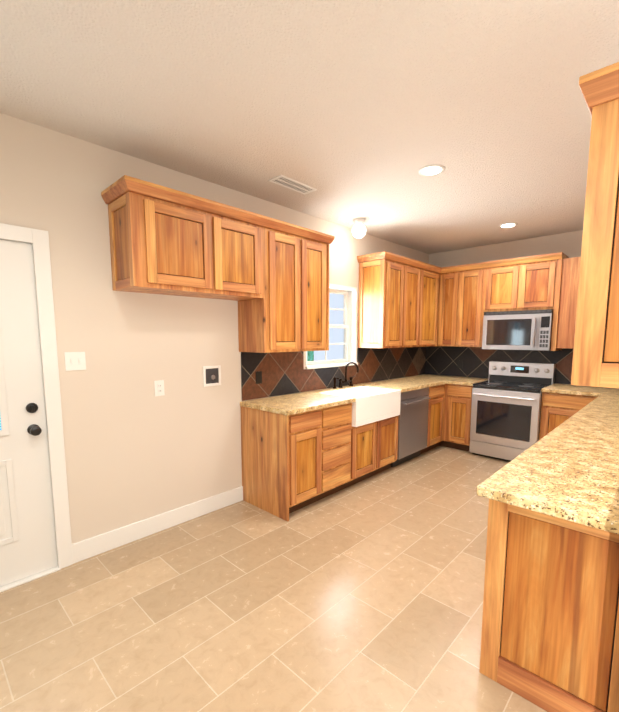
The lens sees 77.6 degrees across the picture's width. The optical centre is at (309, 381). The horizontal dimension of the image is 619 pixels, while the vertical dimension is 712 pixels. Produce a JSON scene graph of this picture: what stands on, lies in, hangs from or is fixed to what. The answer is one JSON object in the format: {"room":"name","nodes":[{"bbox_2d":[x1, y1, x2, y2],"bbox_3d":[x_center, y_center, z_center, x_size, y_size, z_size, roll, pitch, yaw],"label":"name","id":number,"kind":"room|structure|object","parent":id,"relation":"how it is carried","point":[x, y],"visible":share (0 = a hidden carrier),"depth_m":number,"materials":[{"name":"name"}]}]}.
{"room":"kitchen","nodes":[
{"label":"kitchen","id":0,"kind":"room"},
{"bbox_2d":[0,113,428,543],"bbox_3d":[-1.232,-0.199,2.906,0.160,2.740,8.600,6,9,43],"label":"wall","id":1,"kind":"structure","parent":0,"point":[136,449],"depth_m":2.74,"materials":[{"name":"paint"}]},
{"bbox_2d":[0,239,57,586],"bbox_3d":[-1.956,0.235,2.069,0.122,2.046,0.915,6,9,43],"label":"entry door","id":2,"kind":"structure","parent":1,"relation":"in","point":[28,547],"depth_m":2.32,"materials":[{"name":"white"}]},
{"bbox_2d":[0,223,72,591],"bbox_3d":[-2.006,0.195,2.113,0.190,2.140,1.075,6,9,43],"label":"door frame","id":3,"kind":"structure","parent":1,"relation":"attached to","point":[38,239],"depth_m":2.39,"materials":[{"name":"white wood"}]},
{"bbox_2d":[64,352,85,370],"bbox_3d":[-1.513,-0.131,2.488,0.015,0.118,0.118,6,9,43],"label":"switch plate","id":4,"kind":"object","parent":1,"relation":"attached to","point":[75,360],"visible":1,"depth_m":2.49,"materials":[{"name":"white plastic"}]},
{"bbox_2d":[154,380,164,395],"bbox_3d":[-1.136,0.052,2.912,0.008,0.118,0.074,6,9,43],"label":"outlet","id":5,"kind":"object","parent":1,"relation":"attached to","point":[159,387],"visible":1,"depth_m":2.91,"materials":[{"name":"white plastic"}]},
{"bbox_2d":[105,179,224,298],"bbox_3d":[-0.991,-0.933,2.695,0.357,0.608,0.648,6,9,43],"label":"upper cabinet","id":6,"kind":"object","parent":1,"relation":"attached to","point":[162,242],"depth_m":2.53,"materials":[{"name":"brown wood"}]},
{"bbox_2d":[203,365,220,386],"bbox_3d":[-0.812,-0.046,3.231,0.024,0.170,0.170,6,9,43],"label":"outlet box","id":7,"kind":"object","parent":1,"relation":"attached to","point":[211,375],"visible":1,"depth_m":3.23,"materials":[{"name":"white plastic"}]},
{"bbox_2d":[221,207,268,302],"bbox_3d":[-0.678,-0.971,3.021,0.357,0.608,0.552,6,9,43],"label":"upper cabinet","id":8,"kind":"object","parent":1,"relation":"attached to","point":[246,235],"depth_m":2.97,"materials":[{"name":"brown wood"}]},
{"bbox_2d":[238,219,308,352],"bbox_3d":[-0.320,-0.793,3.419,0.357,1.053,0.485,6,9,43],"label":"upper cabinet","id":9,"kind":"object","parent":1,"relation":"attached to","point":[270,275],"depth_m":3.29,"materials":[{"name":"brown wood"}]},
{"bbox_2d":[309,231,332,350],"bbox_3d":[-0.097,-0.820,3.651,0.357,1.053,0.455,6,9,43],"label":"upper cabinet","id":10,"kind":"object","parent":1,"relation":"attached to","point":[318,244],"depth_m":3.59,"materials":[{"name":"brown wood"}]},
{"bbox_2d":[305,283,357,368],"bbox_3d":[0.212,-0.627,4.350,0.200,0.918,0.886,6,9,43],"label":"window","id":11,"kind":"structure","parent":1,"relation":"in","point":[349,325],"depth_m":4.60,"materials":[{"name":"white"}]},
{"bbox_2d":[241,347,424,400],"bbox_3d":[0.594,-0.189,4.708,0.011,0.441,3.489,6,9,43],"label":"backsplash","id":12,"kind":"structure","parent":1,"relation":"attached to","point":[284,373],"depth_m":4.13,"materials":[{"name":"tile"}]},
{"bbox_2d":[256,371,261,383],"bbox_3d":[-0.472,-0.036,3.587,0.006,0.116,0.072,6,9,43],"label":"outlet","id":13,"kind":"object","parent":12,"relation":"attached to","point":[258,377],"visible":1,"depth_m":3.58,"materials":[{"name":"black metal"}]},
{"bbox_2d":[357,251,408,347],"bbox_3d":[0.890,-0.939,4.678,0.358,1.052,0.514,6,9,43],"label":"upper cabinet","id":14,"kind":"object","parent":1,"relation":"attached to","point":[403,301],"depth_m":4.52,"materials":[{"name":"brown wood"}]},
{"bbox_2d":[409,259,424,346],"bbox_3d":[1.161,-0.972,4.960,0.358,1.052,0.560,6,9,43],"label":"upper cabinet","id":15,"kind":"object","parent":1,"relation":"attached to","point":[416,270],"depth_m":4.93,"materials":[{"name":"brown wood"}]},
{"bbox_2d":[425,263,436,346],"bbox_3d":[1.450,-1.007,5.261,0.358,1.052,0.577,6,9,43],"label":"upper cabinet","id":16,"kind":"object","parent":1,"relation":"attached to","point":[430,272],"depth_m":5.21,"materials":[{"name":"brown wood"}]},
{"bbox_2d":[0,446,546,711],"bbox_3d":[0.705,1.426,1.303,5.700,0.120,9.100,6,9,43],"label":"floor","id":17,"kind":"structure","parent":0,"point":[366,595],"depth_m":2.11,"materials":[{"name":"tile"}]},
{"bbox_2d":[240,406,323,521],"bbox_3d":[-0.255,0.668,3.466,0.618,0.888,0.425,6,9,43],"label":"base cabinet","id":18,"kind":"object","parent":17,"relation":"on","point":[293,463],"depth_m":3.28,"materials":[{"name":"brown wood"}]},
{"bbox_2d":[324,403,359,497],"bbox_3d":[0.038,0.633,3.772,0.618,0.888,0.574,6,9,43],"label":"base cabinet","id":19,"kind":"object","parent":17,"relation":"on","point":[341,440],"depth_m":3.59,"materials":[{"name":"brown wood"}]},
{"bbox_2d":[360,420,383,480],"bbox_3d":[0.364,0.717,4.125,0.618,0.640,0.492,6,9,43],"label":"base cabinet","id":20,"kind":"object","parent":17,"relation":"on","point":[371,434],"depth_m":3.99,"materials":[{"name":"brown wood"}]},
{"bbox_2d":[384,416,397,470],"bbox_3d":[0.604,0.688,4.375,0.618,0.640,0.492,6,9,43],"label":"base cabinet","id":21,"kind":"object","parent":17,"relation":"on","point":[390,424],"depth_m":4.25,"materials":[{"name":"brown wood"}]},
{"bbox_2d":[391,387,430,467],"bbox_3d":[1.056,0.519,4.771,0.646,0.884,0.684,6,9,43],"label":"dishwasher","id":22,"kind":"object","parent":17,"relation":"on","point":[412,426],"visible":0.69,"depth_m":4.55,"materials":[{"name":"grey metal"}]},
{"bbox_2d":[420,384,472,453],"bbox_3d":[1.773,0.454,5.316,0.981,0.888,1.092,6,9,43],"label":"base cabinet","id":23,"kind":"object","parent":17,"relation":"on","point":[449,415],"visible":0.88,"depth_m":5.05,"materials":[{"name":"brown wood"}]},
{"bbox_2d":[240,374,463,415],"bbox_3d":[0.822,0.081,4.487,0.660,0.040,3.511,6,9,43],"label":"countertop","id":24,"kind":"structure","parent":23,"relation":"on","point":[290,404],"depth_m":3.65,"materials":[{"name":"stone"}]},
{"bbox_2d":[333,362,358,388],"bbox_3d":[0.462,-0.076,4.378,0.207,0.295,0.398,6,9,43],"label":"faucet","id":25,"kind":"object","parent":24,"relation":"on","point":[341,381],"visible":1,"depth_m":4.38,"materials":[{"name":"black metal"}]},
{"bbox_2d":[320,386,400,426],"bbox_3d":[0.538,0.247,4.145,0.523,0.279,0.814,6,9,43],"label":"farmhouse sink","id":26,"kind":"object","parent":24,"relation":"in","point":[372,404],"visible":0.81,"depth_m":4.03,"materials":[{"name":"white ceramic"}]},
{"bbox_2d":[448,377,487,385],"bbox_3d":[2.165,0.000,5.186,0.310,0.040,0.637,6,9,43],"label":"countertop","id":27,"kind":"structure","parent":23,"relation":"on","point":[468,381],"depth_m":5.12,"materials":[{"name":"stone"}]},
{"bbox_2d":[469,361,555,461],"bbox_3d":[2.525,0.366,4.827,0.756,1.175,0.714,6,9,43],"label":"range","id":28,"kind":"object","parent":17,"relation":"on","point":[506,410],"visible":0.98,"depth_m":4.69,"materials":[{"name":"silver metal"}]},
{"bbox_2d":[479,499,618,711],"bbox_3d":[1.220,0.865,1.766,0.547,0.888,0.741,6,9,43],"label":"base cabinet","id":29,"kind":"object","parent":17,"relation":"on","point":[550,632],"depth_m":1.52,"materials":[{"name":"brown wood"}]},
{"bbox_2d":[477,387,618,533],"bbox_3d":[2.243,0.279,2.770,0.542,0.040,4.048,6,9,43],"label":"countertop","id":30,"kind":"structure","parent":29,"relation":"on","point":[568,469],"depth_m":1.63,"materials":[{"name":"stone"}]},
{"bbox_2d":[539,392,586,439],"bbox_3d":[3.021,0.559,4.408,0.560,0.888,0.690,6,9,43],"label":"base cabinet","id":31,"kind":"object","parent":17,"relation":"on","point":[555,407],"depth_m":4.28,"materials":[{"name":"brown wood"}]},
{"bbox_2d":[541,384,603,395],"bbox_3d":[3.026,0.094,4.370,0.548,0.040,0.637,6,9,43],"label":"countertop","id":32,"kind":"structure","parent":31,"relation":"on","point":[554,388],"depth_m":4.25,"materials":[{"name":"stone"}]},
{"bbox_2d":[579,396,596,407],"bbox_3d":[2.950,0.650,3.619,0.619,0.888,0.741,6,9,43],"label":"base cabinet","id":33,"kind":"object","parent":17,"relation":"on","point":[582,403],"depth_m":4.08,"materials":[{"name":"brown wood"}]},
{"bbox_2d":[0,0,618,253],"bbox_3d":[0.705,-1.415,0.974,5.700,0.120,9.100,6,9,43],"label":"ceiling","id":34,"kind":"structure","parent":0,"point":[350,111],"depth_m":2.00,"materials":[{"name":"beige paint"}]},
{"bbox_2d":[268,175,316,194],"bbox_3d":[-0.131,-1.601,3.140,0.150,0.006,0.410,6,9,43],"label":"ceiling vent","id":35,"kind":"object","parent":34,"relation":"in","point":[291,184],"visible":0.98,"depth_m":3.13,"materials":[{"name":"white metal"}]},
{"bbox_2d":[352,218,365,237],"bbox_3d":[0.526,-1.619,4.086,0.150,0.189,0.150,6,9,43],"label":"globe ceiling light","id":36,"kind":"object","parent":34,"relation":"attached to","point":[359,229],"visible":1,"depth_m":4.04,"materials":[{"name":"white"}]},
{"bbox_2d":[418,164,444,175],"bbox_3d":[0.909,-1.569,2.862,0.190,0.008,0.190,6,9,43],"label":"recessed light","id":37,"kind":"object","parent":34,"relation":"in","point":[432,170],"visible":1,"depth_m":2.85,"materials":[{"name":"white"}]},
{"bbox_2d":[499,223,517,227],"bbox_3d":[2.205,-1.731,4.269,0.190,0.008,0.190,6,9,43],"label":"recessed light","id":38,"kind":"object","parent":34,"relation":"in","point":[506,225],"visible":1,"depth_m":4.26,"materials":[{"name":"white"}]},
{"bbox_2d":[428,230,582,384],"bbox_3d":[2.874,-0.445,5.028,3.150,2.740,0.160,6,9,43],"label":"wall","id":39,"kind":"structure","parent":0,"point":[569,244],"depth_m":4.98,"materials":[{"name":"paint"}]},
{"bbox_2d":[441,267,464,346],"bbox_3d":[2.045,-1.022,5.395,0.357,1.052,0.358,6,9,43],"label":"upper cabinet","id":40,"kind":"object","parent":39,"relation":"attached to","point":[454,276],"depth_m":5.23,"materials":[{"name":"brown wood"}]},
{"bbox_2d":[461,263,484,346],"bbox_3d":[2.216,-1.004,5.233,0.402,1.052,0.358,6,9,43],"label":"upper cabinet","id":41,"kind":"object","parent":39,"relation":"attached to","point":[472,325],"depth_m":5.05,"materials":[{"name":"brown wood"}]},
{"bbox_2d":[425,346,572,383],"bbox_3d":[2.822,-0.221,4.984,2.790,0.441,0.011,6,9,43],"label":"backsplash","id":42,"kind":"structure","parent":39,"relation":"attached to","point":[439,360],"depth_m":5.38,"materials":[{"name":"tile"}]},
{"bbox_2d":[485,259,528,311],"bbox_3d":[2.535,-1.192,4.904,0.482,0.603,0.358,6,9,43],"label":"upper cabinet","id":43,"kind":"object","parent":39,"relation":"attached to","point":[504,279],"depth_m":4.76,"materials":[{"name":"brown wood"}]},
{"bbox_2d":[482,309,552,350],"bbox_3d":[2.618,-0.634,4.809,0.756,0.476,0.445,6,9,43],"label":"microwave","id":44,"kind":"object","parent":43,"relation":"attached to","point":[520,330],"visible":1,"depth_m":4.66,"materials":[{"name":"grey metal"}]},
{"bbox_2d":[525,255,560,309],"bbox_3d":[2.770,-1.166,4.682,0.455,0.603,0.358,6,9,43],"label":"upper cabinet","id":45,"kind":"object","parent":39,"relation":"attached to","point":[541,277],"depth_m":4.50,"materials":[{"name":"brown wood"}]},
{"bbox_2d":[550,255,580,350],"bbox_3d":[3.214,-0.873,4.289,0.772,1.009,0.358,6,9,43],"label":"upper cabinet","id":46,"kind":"object","parent":39,"relation":"attached to","point":[568,269],"depth_m":4.36,"materials":[{"name":"brown wood"}]},
{"bbox_3d":[3.340,-0.068,1.767,2.362,2.740,3.945,6,9,43],"label":"wall","id":47,"kind":"structure","parent":0,"visible":0},
{"bbox_2d":[571,70,618,387],"bbox_3d":[1.358,-0.538,1.570,0.306,1.079,0.672,6,9,43],"label":"upper cabinet","id":48,"kind":"object","parent":47,"relation":"attached to","point":[595,362],"depth_m":1.40,"materials":[{"name":"brown wood"}]},
{"label":"outside","id":49,"kind":"structure","parent":0,"visible":0},
{"bbox_2d":[307,351,313,360],"bbox_3d":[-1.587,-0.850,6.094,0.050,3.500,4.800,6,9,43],"label":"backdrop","id":50,"kind":"structure","parent":49,"point":[310,355],"depth_m":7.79,"materials":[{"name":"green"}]},
{"bbox_3d":[-0.710,0.184,-0.407,5.520,2.740,4.815,6,9,43],"label":"wall","id":51,"kind":"structure","parent":0,"visible":0},
{"bbox_2d":[72,486,242,563],"bbox_3d":[-1.100,1.093,3.067,0.016,0.135,1.408,6,9,43],"label":"baseboard","id":52,"kind":"structure","parent":51,"relation":"attached to","point":[101,543],"depth_m":2.93,"materials":[{"name":"white paint"}]}
]}

